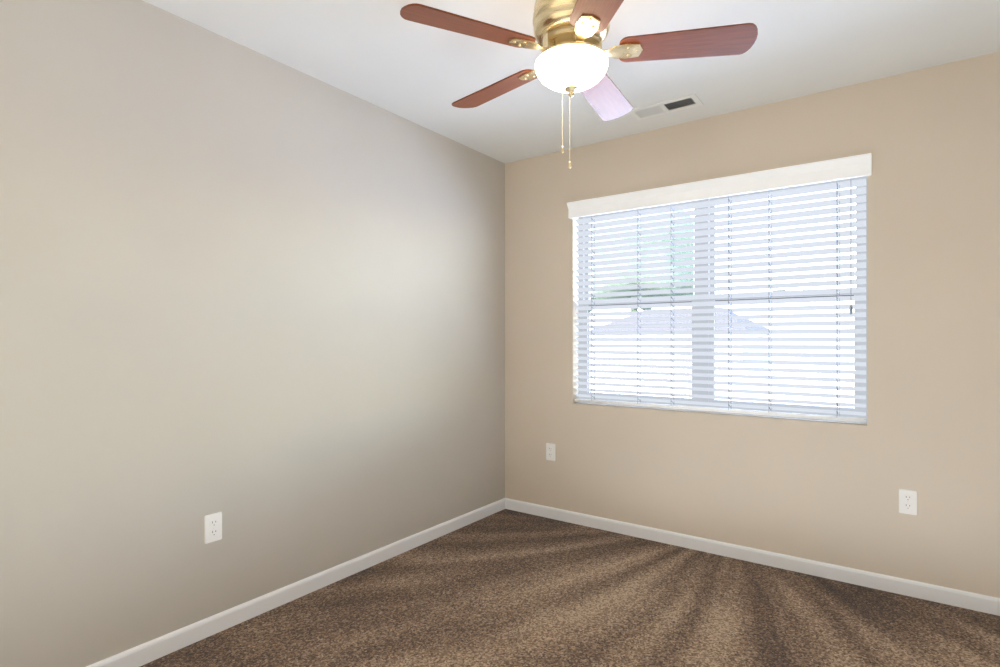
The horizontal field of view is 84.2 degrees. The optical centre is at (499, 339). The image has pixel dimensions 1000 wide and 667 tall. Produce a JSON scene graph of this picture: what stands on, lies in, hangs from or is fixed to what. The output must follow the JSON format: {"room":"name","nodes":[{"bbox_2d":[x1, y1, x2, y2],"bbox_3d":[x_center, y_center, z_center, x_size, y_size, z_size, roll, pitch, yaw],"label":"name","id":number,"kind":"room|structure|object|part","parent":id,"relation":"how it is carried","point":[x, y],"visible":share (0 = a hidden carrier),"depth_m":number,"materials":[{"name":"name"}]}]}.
{"room":"empty bedroom","nodes":[
{"label":"empty bedroom","id":0,"kind":"room"},
{"bbox_2d":[0,0,504,666],"bbox_3d":[-1.184,-0.030,2.397,0.204,2.440,4.220,0,0,36],"label":"wall","id":1,"kind":"structure","parent":0,"point":[237,282],"depth_m":2.23,"materials":[{"name":"beige paint"}]},
{"bbox_2d":[204,512,221,543],"bbox_3d":[-1.162,0.762,2.246,0.008,0.114,0.070,0,0,36],"label":"outlet","id":2,"kind":"object","parent":1,"relation":"attached to","point":[209,537],"visible":1,"depth_m":2.24,"materials":[{"name":"white plastic"}]},
{"bbox_2d":[86,498,504,666],"bbox_3d":[-1.095,1.154,2.334,0.014,0.072,3.900,0,0,36],"label":"baseboard","id":3,"kind":"structure","parent":1,"relation":"attached to","point":[142,654],"depth_m":2.46,"materials":[{"name":"white wood"}]},
{"bbox_2d":[505,51,999,597],"bbox_3d":[1.303,-0.030,3.113,3.006,2.440,0.160,0,0,36],"label":"wall","id":4,"kind":"structure","parent":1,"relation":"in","point":[824,491],"depth_m":2.76,"materials":[{"name":"beige paint"}]},
{"bbox_2d":[546,443,554,460],"bbox_3d":[0.338,0.749,3.701,0.070,0.114,0.008,0,0,36],"label":"wall outlet","id":5,"kind":"object","parent":4,"relation":"attached to","point":[551,456],"visible":1,"depth_m":3.70,"materials":[{"name":"white plastic"}]},
{"bbox_2d":[567,153,871,423],"bbox_3d":[1.156,-0.236,3.186,1.636,1.303,0.203,0,0,36],"label":"window blinds","id":6,"kind":"structure","parent":4,"relation":"attached to","point":[735,294],"depth_m":3.10,"materials":[{"name":"white plastic"}]},
{"bbox_3d":[1.720,-0.459,2.713,0.016,0.672,0.016,0,0,36],"label":"blind lift cord","id":7,"kind":"part","parent":6,"relation":"part of","materials":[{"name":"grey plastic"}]},
{"bbox_2d":[505,498,999,615],"bbox_3d":[1.252,1.154,3.043,3.006,0.072,0.014,0,0,36],"label":"baseboard","id":8,"kind":"structure","parent":4,"relation":"attached to","point":[935,593],"depth_m":2.88,"materials":[{"name":"white wood"}]},
{"bbox_2d":[899,489,916,514],"bbox_3d":[1.902,0.756,2.581,0.070,0.114,0.008,0,0,36],"label":"wall outlet","id":9,"kind":"object","parent":4,"relation":"attached to","point":[904,494],"visible":1,"depth_m":2.58,"materials":[{"name":"white plastic"}]},
{"bbox_2d":[140,509,999,666],"bbox_3d":[0.103,1.250,1.476,3.370,0.120,4.220,0,0,36],"label":"floor","id":10,"kind":"structure","parent":0,"point":[506,587],"depth_m":2.40,"materials":[{"name":"brown carpet"}]},
{"bbox_2d":[143,0,999,162],"bbox_3d":[0.103,-1.310,1.476,3.370,0.120,4.220,0,0,36],"label":"ceiling","id":11,"kind":"structure","parent":0,"point":[415,72],"depth_m":2.39,"materials":[{"name":"white paint"}]},
{"bbox_2d":[400,0,757,168],"bbox_3d":[0.251,-0.948,1.983,1.167,0.605,1.159,0,0,36],"label":"ceiling fan","id":12,"kind":"object","parent":11,"relation":"hanging from","point":[570,35],"depth_m":1.87,"materials":[{"name":"brown wood"}]},
{"bbox_2d":[629,93,702,119],"bbox_3d":[0.884,-1.244,2.970,0.360,0.011,0.150,0,0,36],"label":"vent register","id":13,"kind":"object","parent":11,"relation":"attached to","point":[688,101],"depth_m":2.96,"materials":[{"name":"white metal"}]}
]}

